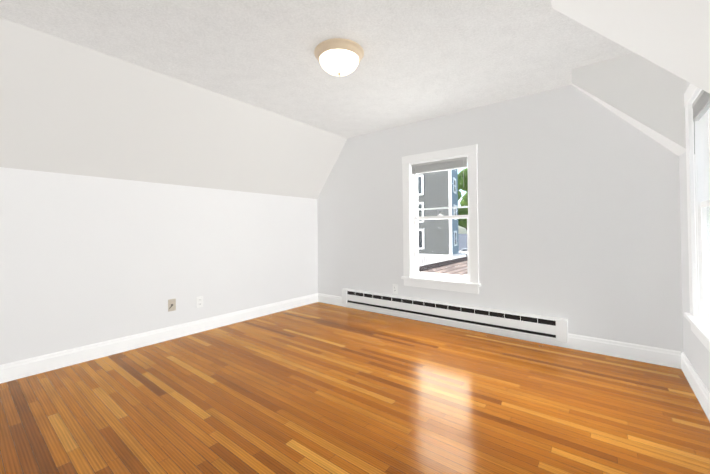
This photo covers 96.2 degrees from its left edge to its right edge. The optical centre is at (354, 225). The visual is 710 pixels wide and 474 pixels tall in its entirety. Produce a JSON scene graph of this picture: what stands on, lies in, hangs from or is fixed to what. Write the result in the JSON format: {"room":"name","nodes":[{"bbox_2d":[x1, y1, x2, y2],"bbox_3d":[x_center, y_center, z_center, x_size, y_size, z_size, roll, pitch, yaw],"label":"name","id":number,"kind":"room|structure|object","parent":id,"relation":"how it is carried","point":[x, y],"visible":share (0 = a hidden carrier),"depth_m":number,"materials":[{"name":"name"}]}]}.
{"room":"empty attic bedroom","nodes":[
{"label":"empty attic bedroom","id":0,"kind":"room"},
{"bbox_2d":[0,167,317,364],"bbox_3d":[-1.871,0.326,3.145,0.160,1.560,4.390,-1,-1,38],"label":"wall","id":1,"kind":"structure","parent":0,"point":[86,260],"depth_m":2.85,"materials":[{"name":"white paint"}]},
{"bbox_2d":[0,293,317,383],"bbox_3d":[-1.796,1.042,3.080,0.016,0.125,4.070,-1,-1,38],"label":"baseboard","id":2,"kind":"structure","parent":1,"relation":"attached to","point":[15,370],"depth_m":2.83,"materials":[{"name":"white paint"}]},
{"bbox_2d":[168,299,175,311],"bbox_3d":[-1.780,0.775,3.102,0.020,0.115,0.070,-1,-1,38],"label":"outlet","id":3,"kind":"object","parent":1,"relation":"attached to","point":[171,304],"visible":1,"depth_m":3.10,"materials":[{"name":"beige plastic"}]},
{"bbox_2d":[196,296,202,307],"bbox_3d":[-1.618,0.796,3.318,0.009,0.115,0.070,-1,-1,38],"label":"electrical outlet","id":4,"kind":"object","parent":1,"relation":"attached to","point":[199,302],"visible":1,"depth_m":3.31,"materials":[{"name":"white plastic"}]},
{"bbox_2d":[0,18,347,198],"bbox_3d":[-1.650,-0.883,2.980,0.750,0.950,4.390,-1,-1,38],"label":"ceiling","id":5,"kind":"structure","parent":0,"point":[67,107],"depth_m":2.63,"materials":[{"name":"white paint"}]},
{"bbox_2d":[0,0,633,137],"bbox_3d":[-0.041,-1.311,1.720,3.350,0.160,4.390,-1,-1,38],"label":"ceiling","id":6,"kind":"structure","parent":0,"point":[421,60],"depth_m":2.19,"materials":[{"name":"white paint"}]},
{"bbox_2d":[314,38,363,75],"bbox_3d":[-0.111,-1.140,2.250,0.350,0.165,0.350,-1,-1,38],"label":"ceiling light","id":7,"kind":"object","parent":6,"relation":"attached to","point":[338,57],"visible":1,"depth_m":2.15,"materials":[{"name":"beige glass"}]},
{"bbox_2d":[0,302,709,473],"bbox_3d":[-0.315,1.135,1.916,4.100,0.120,4.390,-1,-1,38],"label":"floor","id":8,"kind":"structure","parent":0,"point":[319,388],"depth_m":1.88,"materials":[{"name":"brown wood"}]},
{"bbox_2d":[317,85,683,352],"bbox_3d":[0.981,-0.142,3.598,4.100,2.460,0.160,-1,-1,38],"label":"wall","id":9,"kind":"structure","parent":0,"point":[579,225],"depth_m":2.90,"materials":[{"name":"white paint"}]},
{"bbox_2d":[393,284,397,293],"bbox_3d":[0.488,0.771,3.870,0.070,0.115,0.009,-1,-1,38],"label":"electrical outlet","id":10,"kind":"object","parent":9,"relation":"attached to","point":[395,288],"visible":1,"depth_m":3.87,"materials":[{"name":"white plastic"}]},
{"bbox_2d":[401,144,480,293],"bbox_3d":[0.978,-0.063,3.608,0.910,1.538,0.265,-1,-1,38],"label":"window","id":11,"kind":"structure","parent":9,"relation":"in","point":[413,166],"depth_m":3.55,"materials":[{"name":"white paint"}]},
{"bbox_2d":[342,288,567,342],"bbox_3d":[0.843,0.933,3.548,2.550,0.194,0.071,-1,-1,38],"label":"baseboard heater","id":12,"kind":"object","parent":9,"relation":"attached to","point":[544,327],"visible":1,"depth_m":3.27,"materials":[{"name":"white metal"}]},
{"bbox_2d":[318,293,680,368],"bbox_3d":[0.936,1.024,3.512,3.748,0.125,0.016,-1,-1,38],"label":"baseboard","id":13,"kind":"structure","parent":9,"relation":"attached to","point":[654,355],"depth_m":2.68,"materials":[{"name":"white paint"}]},
{"bbox_2d":[571,53,686,155],"bbox_3d":[2.063,-0.872,2.448,0.655,0.753,0.340,-1,-1,38],"label":"sloped ceiling","id":14,"kind":"structure","parent":0,"point":[642,94],"depth_m":2.27,"materials":[{"name":"white paint"}]},
{"bbox_2d":[551,0,709,93],"bbox_3d":[0.395,-0.835,0.311,0.640,0.860,2.720,-1,-1,38],"label":"sloped ceiling","id":15,"kind":"structure","parent":0,"point":[672,36],"depth_m":1.19,"materials":[{"name":"white paint"}]},
{"bbox_2d":[679,81,709,392],"bbox_3d":[1.224,-0.106,0.717,0.160,2.300,4.390,-1,-1,38],"label":"wall","id":16,"kind":"structure","parent":0,"point":[697,352],"depth_m":2.20,"materials":[{"name":"white paint"}]},
{"bbox_2d":[681,352,709,420],"bbox_3d":[1.164,0.983,0.755,0.016,0.125,4.070,-1,-1,38],"label":"baseboard","id":17,"kind":"structure","parent":16,"relation":"attached to","point":[699,389],"depth_m":1.95,"materials":[{"name":"white paint"}]},
{"bbox_2d":[684,83,709,351],"bbox_3d":[1.971,-0.100,1.655,0.265,1.538,0.910,-1,-1,38],"label":"window","id":18,"kind":"structure","parent":16,"relation":"in","point":[697,115],"depth_m":1.96,"materials":[{"name":"white paint"}]},
{"label":"outside","id":19,"kind":"structure","parent":0,"visible":0},
{"bbox_2d":[458,234,467,256],"bbox_3d":[33.916,5.371,43.111,160.000,6.000,170.000,-1,-1,38],"label":"ground","id":20,"kind":"structure","parent":19,"point":[462,244],"depth_m":100.29,"materials":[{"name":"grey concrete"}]},
{"bbox_2d":[418,169,458,264],"bbox_3d":[2.058,0.454,27.912,13.700,15.950,4.250,-1,-1,26],"label":"neighbouring house","id":21,"kind":"structure","parent":20,"relation":"on","point":[440,235],"depth_m":24.11,"materials":[{"name":"grey"}]},
{"bbox_2d":[419,253,465,265],"bbox_3d":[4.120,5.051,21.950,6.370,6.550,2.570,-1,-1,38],"label":"porch railing","id":22,"kind":"object","parent":20,"relation":"on","point":[455,256],"depth_m":19.86,"materials":[{"name":"white wood"}]},
{"bbox_2d":[419,256,467,275],"bbox_3d":[4.701,4.754,13.356,7.640,6.885,9.940,-1,-1,38],"label":"roof","id":23,"kind":"object","parent":20,"relation":"on","point":[444,268],"depth_m":11.35,"materials":[{"name":"concrete"}]},
{"bbox_2d":[459,248,466,253],"bbox_3d":[24.628,5.737,69.484,4.500,1.450,1.720,-1,-1,30],"label":"car","id":24,"kind":"object","parent":20,"relation":"on","point":[463,251],"depth_m":69.12,"materials":[{"name":"white paint"}]},
{"bbox_2d":[458,168,467,229],"bbox_3d":[11.244,1.096,31.182,6.290,13.270,6.846,-1,-1,38],"label":"tree","id":25,"kind":"object","parent":20,"relation":"on","point":[462,201],"depth_m":30.48,"materials":[{"name":"green plant"}]}
]}

